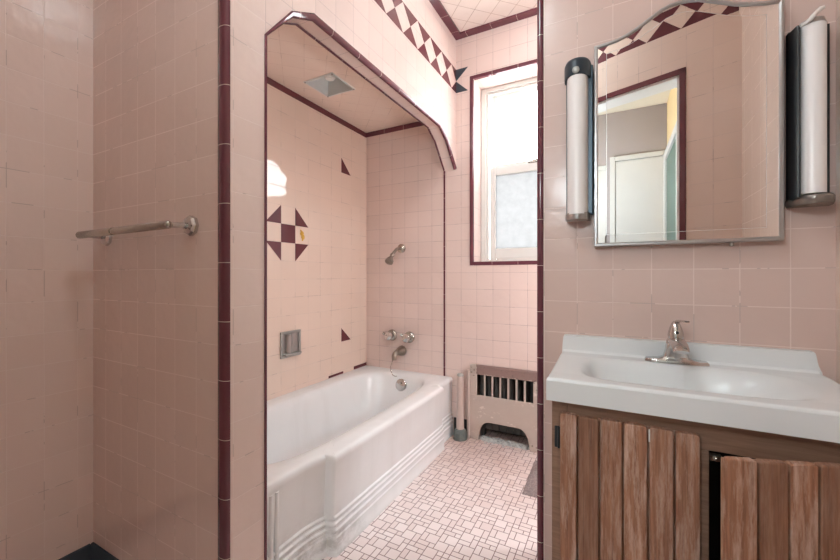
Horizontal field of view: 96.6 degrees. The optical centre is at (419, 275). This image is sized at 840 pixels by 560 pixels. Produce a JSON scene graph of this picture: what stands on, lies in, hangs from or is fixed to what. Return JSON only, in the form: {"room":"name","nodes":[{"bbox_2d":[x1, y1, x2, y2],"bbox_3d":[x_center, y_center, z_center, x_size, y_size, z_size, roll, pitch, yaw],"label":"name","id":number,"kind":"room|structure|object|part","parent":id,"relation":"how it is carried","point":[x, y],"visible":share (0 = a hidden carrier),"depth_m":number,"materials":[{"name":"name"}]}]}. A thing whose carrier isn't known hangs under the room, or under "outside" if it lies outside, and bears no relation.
{"room":"bathroom","nodes":[
{"label":"bathroom","id":0,"kind":"room"},
{"bbox_2d":[0,0,92,559],"bbox_3d":[-1.661,-0.266,0.719,0.111,2.668,1.624,0,0,28],"label":"wall","id":1,"kind":"structure","parent":0,"point":[46,46],"depth_m":1.29,"materials":[{"name":"pink tile"}]},
{"bbox_2d":[58,544,90,559],"bbox_3d":[-1.477,1.036,0.927,0.020,0.066,1.063,0,0,28],"label":"baseboard","id":2,"kind":"structure","parent":1,"relation":"attached to","point":[84,553],"depth_m":1.37,"materials":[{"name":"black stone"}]},
{"bbox_2d":[93,0,264,559],"bbox_3d":[-0.904,-0.266,1.308,0.900,2.668,0.124,0,0,28],"label":"wall pier","id":3,"kind":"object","parent":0,"point":[155,62],"visible":0.83,"depth_m":1.17,"materials":[{"name":"pink tile"}]},
{"bbox_2d":[90,542,118,559],"bbox_3d":[-0.906,1.036,1.228,0.748,0.066,0.020,0,0,28],"label":"baseboard","id":4,"kind":"object","parent":3,"relation":"attached to","point":[97,552],"visible":1,"depth_m":1.37,"materials":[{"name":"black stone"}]},
{"bbox_2d":[75,215,198,245],"bbox_3d":[-0.926,-0.145,1.201,0.571,0.071,0.088,0,0,28],"label":"towel bar","id":5,"kind":"object","parent":3,"relation":"attached to","point":[190,225],"visible":1,"depth_m":1.11,"materials":[{"name":"silver metal"}]},
{"bbox_3d":[-0.701,-0.146,1.082,0.017,0.022,0.064,0,0,28],"label":"post","id":6,"kind":"part","parent":5,"relation":"part of","materials":[{"name":"silver metal"}]},
{"bbox_2d":[218,0,229,559],"bbox_3d":[-0.551,-0.266,1.050,0.044,2.668,0.016,0,0,28],"label":"trim","id":7,"kind":"structure","parent":3,"relation":"attached to","point":[223,5],"depth_m":1.04,"materials":[{"name":"brown tile"}]},
{"bbox_2d":[267,77,365,400],"bbox_3d":[-0.842,-0.266,2.219,0.162,2.668,1.546,0,0,28],"label":"wall","id":8,"kind":"structure","parent":0,"point":[316,159],"depth_m":2.36,"materials":[{"name":"pink tile"}]},
{"bbox_2d":[280,329,301,358],"bbox_3d":[-0.756,0.398,2.196,0.051,0.152,0.154,0,0,28],"label":"soap dish","id":9,"kind":"object","parent":8,"relation":"attached to","point":[290,341],"visible":1,"depth_m":2.17,"materials":[{"name":"grey metal"}]},
{"bbox_2d":[300,230,304,240],"bbox_3d":[-0.715,-0.248,2.279,0.010,0.069,0.036,0,0,28],"label":"wall ornament","id":10,"kind":"object","parent":8,"relation":"attached to","point":[301,232],"visible":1,"depth_m":2.28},
{"bbox_2d":[267,24,417,132],"bbox_3d":[-0.482,-1.110,2.030,0.655,0.030,1.546,0,0,28],"label":"ceiling","id":11,"kind":"structure","parent":0,"point":[294,58],"depth_m":2.10,"materials":[{"name":"pink tile"}]},
{"bbox_2d":[303,72,354,96],"bbox_3d":[-0.518,-1.134,2.148,0.210,0.092,0.202,0,0,28],"label":"recessed light","id":12,"kind":"object","parent":11,"relation":"in","point":[330,84],"visible":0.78,"depth_m":2.21,"materials":[{"name":"white glass"}]},
{"bbox_2d":[325,75,334,80],"bbox_3d":[-0.513,-1.152,2.134,0.072,0.056,0.072,0,0,28],"label":"socket","id":13,"kind":"object","parent":12,"relation":"attached to","point":[330,77],"depth_m":2.13,"materials":[{"name":"white ceramic"}]},
{"bbox_2d":[265,0,455,170],"bbox_3d":[-0.154,-1.157,1.857,0.086,0.885,1.546,0,0,28],"label":"wall header","id":14,"kind":"structure","parent":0,"point":[408,41],"depth_m":1.88,"materials":[{"name":"pink tile"}]},
{"bbox_2d":[264,11,456,559],"bbox_3d":[-0.120,0.064,1.838,0.018,2.009,1.553,0,0,28],"label":"trim","id":15,"kind":"structure","parent":14,"relation":"attached to","point":[313,17],"depth_m":1.15,"materials":[{"name":"brown tile"}]},
{"bbox_2d":[285,22,444,170],"bbox_3d":[-0.194,-0.827,1.875,0.011,0.217,1.547,0,0,28],"label":"trim","id":16,"kind":"structure","parent":14,"relation":"attached to","point":[286,23],"depth_m":1.75,"materials":[{"name":"red tile"}]},
{"bbox_2d":[429,0,462,39],"bbox_3d":[-0.118,-1.594,1.782,0.050,0.012,1.646,0,0,28],"label":"trim","id":17,"kind":"structure","parent":14,"relation":"attached to","point":[437,5],"depth_m":2.31,"materials":[{"name":"red tile"}]},
{"bbox_2d":[322,429,536,559],"bbox_3d":[-0.226,1.109,0.859,2.700,0.080,4.010,0,0,28],"label":"floor","id":18,"kind":"structure","parent":0,"point":[469,503],"depth_m":1.68,"materials":[{"name":"pink tile"}]},
{"bbox_2d":[267,365,453,559],"bbox_3d":[-0.435,0.875,2.005,0.757,0.386,1.542,0,0,28],"label":"bathtub","id":19,"kind":"object","parent":18,"relation":"on","point":[341,449],"visible":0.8,"depth_m":1.78,"materials":[{"name":"white ceramic"}]},
{"bbox_3d":[-0.130,0.754,2.581,0.086,0.086,0.029,0,0,28],"label":"overflow plate","id":20,"kind":"part","parent":19,"relation":"part of","materials":[{"name":"silver metal"}]},
{"bbox_2d":[453,373,466,441],"bbox_3d":[0.264,0.854,2.456,0.092,0.430,0.088,0,0,28],"label":"riser pipe","id":21,"kind":"object","parent":18,"relation":"on","point":[460,433],"visible":1,"depth_m":2.44,"materials":[{"name":"pink metal"}]},
{"bbox_2d":[467,370,469,438],"bbox_3d":[0.320,0.844,2.466,0.022,0.448,0.022,0,0,28],"label":"pipe","id":22,"kind":"object","parent":18,"relation":"on","point":[468,371],"visible":0.98,"depth_m":2.46,"materials":[{"name":"pink metal"}]},
{"bbox_2d":[470,364,536,451],"bbox_3d":[0.527,0.822,2.358,0.445,0.489,0.018,0,0,28],"label":"radiator cover","id":23,"kind":"object","parent":18,"relation":"on","point":[484,409],"visible":0.89,"depth_m":2.35,"materials":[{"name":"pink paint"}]},
{"bbox_2d":[480,435,529,450],"bbox_3d":[0.534,1.058,2.373,0.330,0.021,0.102,0,0,28],"label":"rubble","id":24,"kind":"object","parent":18,"relation":"on","point":[494,440],"visible":1,"depth_m":2.37,"materials":[{"name":"grey stone"}]},
{"bbox_2d":[480,375,532,435],"bbox_3d":[0.575,0.845,2.444,0.374,0.446,0.080,0,0,28],"label":"radiator","id":25,"kind":"object","parent":18,"relation":"on","point":[497,427],"visible":0.22,"depth_m":2.43,"materials":[{"name":"metal"}]},
{"bbox_2d":[522,460,536,497],"bbox_3d":[0.783,1.060,1.886,0.474,0.016,0.367,0,0,28],"label":"bath mat","id":26,"kind":"object","parent":18,"relation":"on","point":[530,489],"visible":0.09,"depth_m":1.90,"materials":[{"name":"pink fabric"}]},
{"bbox_2d":[552,401,839,559],"bbox_3d":[0.683,0.699,0.951,0.635,0.738,0.457,0,0,28],"label":"vanity cabinet","id":27,"kind":"object","parent":18,"relation":"on","point":[626,485],"visible":0.94,"depth_m":0.87,"materials":[{"name":"brown wood"}]},
{"bbox_3d":[0.507,0.672,0.925,0.302,0.625,0.024,0,0,28],"label":"cabinet door","id":28,"kind":"part","parent":27,"relation":"part of","materials":[{"name":"brown wood"}]},
{"bbox_2d":[546,334,839,442],"bbox_3d":[0.702,0.287,0.998,0.646,0.172,0.357,0,0,28],"label":"washbasin","id":29,"kind":"object","parent":27,"relation":"in","point":[780,391],"visible":0.91,"depth_m":0.97,"materials":[{"name":"white ceramic"}]},
{"bbox_2d":[644,320,709,366],"bbox_3d":[0.732,0.190,1.062,0.158,0.130,0.135,0,0,28],"label":"sink faucet","id":30,"kind":"object","parent":29,"relation":"on","point":[676,351],"visible":1,"depth_m":1.08,"materials":[{"name":"silver metal"}]},
{"bbox_2d":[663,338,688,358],"bbox_3d":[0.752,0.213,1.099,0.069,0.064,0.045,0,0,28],"label":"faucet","id":31,"kind":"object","parent":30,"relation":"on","point":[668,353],"depth_m":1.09,"materials":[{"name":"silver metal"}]},
{"bbox_3d":[0.753,0.246,1.102,0.158,0.018,0.044,0,0,28],"label":"plate","id":32,"kind":"part","parent":30,"relation":"part of","materials":[{"name":"silver metal"}]},
{"bbox_3d":[0.726,0.194,1.051,0.044,0.032,0.110,0,0,28],"label":"spout","id":33,"kind":"part","parent":30,"relation":"part of","materials":[{"name":"silver metal"}]},
{"bbox_3d":[0.751,0.134,1.077,0.018,0.018,0.067,0,0,6],"label":"lever","id":34,"kind":"part","parent":30,"relation":"part of","materials":[{"name":"silver metal"}]},
{"bbox_3d":[0.757,0.672,0.724,0.306,0.625,0.024,0,0,8],"label":"cabinet door","id":35,"kind":"part","parent":27,"relation":"part of","materials":[{"name":"brown wood"}]},
{"bbox_2d":[366,15,536,436],"bbox_3d":[0.563,-0.266,2.497,2.570,2.668,0.257,0,0,28],"label":"wall","id":36,"kind":"structure","parent":0,"point":[491,310],"depth_m":2.56,"materials":[{"name":"pink tile"}]},
{"bbox_2d":[382,329,396,340],"bbox_3d":[-0.222,0.434,2.725,0.087,0.082,0.073,0,0,28],"label":"handle","id":37,"kind":"object","parent":36,"relation":"attached to","point":[391,334],"visible":1,"depth_m":2.71,"materials":[{"name":"silver metal"}]},
{"bbox_3d":[-0.222,0.434,2.720,0.062,0.062,0.059,0,0,28],"label":"knob","id":38,"kind":"part","parent":37,"relation":"part of","materials":[{"name":"silver metal"}]},
{"bbox_2d":[366,121,422,137],"bbox_3d":[-0.120,-1.078,2.716,0.651,0.034,0.014,0,0,28],"label":"trim","id":39,"kind":"structure","parent":36,"relation":"attached to","point":[415,124],"depth_m":2.74,"materials":[{"name":"brown tile"}]},
{"bbox_2d":[385,244,405,264],"bbox_3d":[-0.179,-0.155,2.632,0.066,0.157,0.196,0,0,28],"label":"shower head","id":40,"kind":"object","parent":36,"relation":"attached to","point":[401,248],"visible":1,"depth_m":2.61},
{"bbox_3d":[-0.167,-0.175,2.654,0.021,0.071,0.124,0,0,28],"label":"shower arm","id":41,"kind":"part","parent":40,"relation":"part of","materials":[{"name":"silver metal"}]},
{"bbox_2d":[392,345,405,360],"bbox_3d":[-0.160,0.547,2.662,0.074,0.087,0.126,0,0,28],"label":"tub spout","id":42,"kind":"object","parent":36,"relation":"attached to","point":[401,350],"visible":1,"depth_m":2.66,"materials":[{"name":"silver metal"}]},
{"bbox_3d":[-0.145,0.541,2.690,0.074,0.074,0.062,0,0,28],"label":"spout","id":43,"kind":"part","parent":42,"relation":"part of","materials":[{"name":"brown metal"}]},
{"bbox_2d":[400,331,414,342],"bbox_3d":[-0.092,0.439,2.656,0.084,0.082,0.073,0,0,28],"label":"handle","id":44,"kind":"object","parent":36,"relation":"attached to","point":[409,337],"visible":1,"depth_m":2.64,"materials":[{"name":"silver metal"}]},
{"bbox_3d":[-0.093,0.439,2.651,0.062,0.062,0.059,0,0,28],"label":"knob","id":45,"kind":"part","parent":44,"relation":"part of","materials":[{"name":"silver metal"}]},
{"bbox_2d":[444,171,444,375],"bbox_3d":[0.169,-0.012,2.564,0.012,1.424,0.013,0,0,28],"label":"trim","id":46,"kind":"structure","parent":36,"relation":"attached to","point":[444,171],"depth_m":2.56,"materials":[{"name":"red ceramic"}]},
{"bbox_2d":[454,417,470,437],"bbox_3d":[0.282,1.011,2.502,0.118,0.115,0.006,0,0,28],"label":"baseboard","id":47,"kind":"structure","parent":36,"relation":"attached to","point":[465,420],"depth_m":2.49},
{"bbox_2d":[460,7,536,37],"bbox_3d":[0.899,-1.594,2.147,1.410,0.012,0.050,0,0,28],"label":"trim","id":48,"kind":"structure","parent":36,"relation":"attached to","point":[532,12],"depth_m":2.35,"materials":[{"name":"tile"}]},
{"bbox_2d":[470,59,536,264],"bbox_3d":[0.666,-0.695,2.307,0.752,1.250,0.026,0,0,28],"label":"trim","id":49,"kind":"structure","parent":36,"relation":"attached to","point":[531,62],"depth_m":2.46,"materials":[{"name":"red ceramic"}]},
{"bbox_2d":[481,77,536,261],"bbox_3d":[0.756,-0.695,2.487,0.696,1.201,0.095,0,0,28],"label":"window","id":50,"kind":"structure","parent":36,"relation":"in","point":[509,190],"depth_m":2.57,"materials":[{"name":"white paint"}]},
{"bbox_3d":[0.753,-0.435,2.482,0.590,0.630,0.030,0,0,28],"label":"sash","id":51,"kind":"part","parent":50,"relation":"part of","materials":[{"name":"white paint"}]},
{"bbox_3d":[0.769,-0.996,2.511,0.590,0.541,0.028,0,0,28],"label":"sash","id":52,"kind":"part","parent":50,"relation":"part of","materials":[{"name":"white glass"}]},
{"bbox_3d":[0.754,-0.443,2.482,0.508,0.505,0.003,0,0,28],"label":"pane","id":53,"kind":"part","parent":50,"relation":"part of","materials":[{"name":"white glass"}]},
{"bbox_2d":[440,0,536,31],"bbox_3d":[-0.226,-1.640,0.859,2.700,0.080,4.010,0,0,28],"label":"ceiling","id":54,"kind":"structure","parent":0,"point":[466,14],"depth_m":2.25,"materials":[{"name":"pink tile"}]},
{"bbox_2d":[544,0,835,559],"bbox_3d":[0.839,-0.266,1.197,0.870,2.668,0.120,0,0,28],"label":"wall","id":55,"kind":"structure","parent":0,"point":[770,294],"depth_m":1.18,"materials":[{"name":"pink tile"}]},
{"bbox_2d":[537,0,543,559],"bbox_3d":[0.435,-0.266,1.349,0.024,2.668,0.028,0,0,28],"label":"trim","id":56,"kind":"structure","parent":55,"relation":"attached to","point":[540,3],"depth_m":1.34,"materials":[{"name":"brown tile"}]},
{"bbox_2d":[564,57,592,221],"bbox_3d":[0.525,-0.451,1.244,0.088,0.531,0.087,0,0,28],"label":"wall lamp","id":57,"kind":"object","parent":55,"relation":"attached to","point":[578,72],"visible":1,"depth_m":1.22,"materials":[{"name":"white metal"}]},
{"bbox_2d":[564,57,590,84],"bbox_3d":[0.523,-0.685,1.243,0.084,0.061,0.069,0,0,28],"label":"hood","id":58,"kind":"object","parent":57,"relation":"attached to","point":[579,67],"depth_m":1.22,"materials":[{"name":"black metal"}]},
{"bbox_2d":[567,74,587,213],"bbox_3d":[0.519,-0.438,1.237,0.065,0.469,0.052,0,0,28],"label":"diffuser","id":59,"kind":"object","parent":57,"relation":"attached to","point":[577,84],"depth_m":1.22,"materials":[{"name":"white glass"}]},
{"bbox_2d":[594,0,784,246],"bbox_3d":[0.786,-0.455,1.134,0.468,0.742,0.036,0,0,28],"label":"mirror","id":60,"kind":"object","parent":55,"relation":"attached to","point":[689,102],"visible":1,"depth_m":1.11,"materials":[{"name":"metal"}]},
{"bbox_2d":[785,5,835,208],"bbox_3d":[1.029,-0.437,0.977,0.088,0.503,0.090,0,0,28],"label":"wall lamp","id":61,"kind":"object","parent":55,"relation":"attached to","point":[808,43],"visible":1,"depth_m":0.96,"materials":[{"name":"white glass"}]},
{"bbox_2d":[801,20,826,194],"bbox_3d":[1.014,-0.428,0.964,0.056,0.433,0.040,0,0,28],"label":"diffuser","id":62,"kind":"object","parent":61,"relation":"attached to","point":[813,32],"depth_m":0.95,"materials":[{"name":"white glass"}]},
{"bbox_2d":[836,0,839,383],"bbox_3d":[0.918,-0.266,0.528,0.107,2.668,0.990,0,0,28],"label":"wall","id":63,"kind":"structure","parent":0,"point":[837,1],"depth_m":0.98,"materials":[{"name":"pink tile"}]}
]}

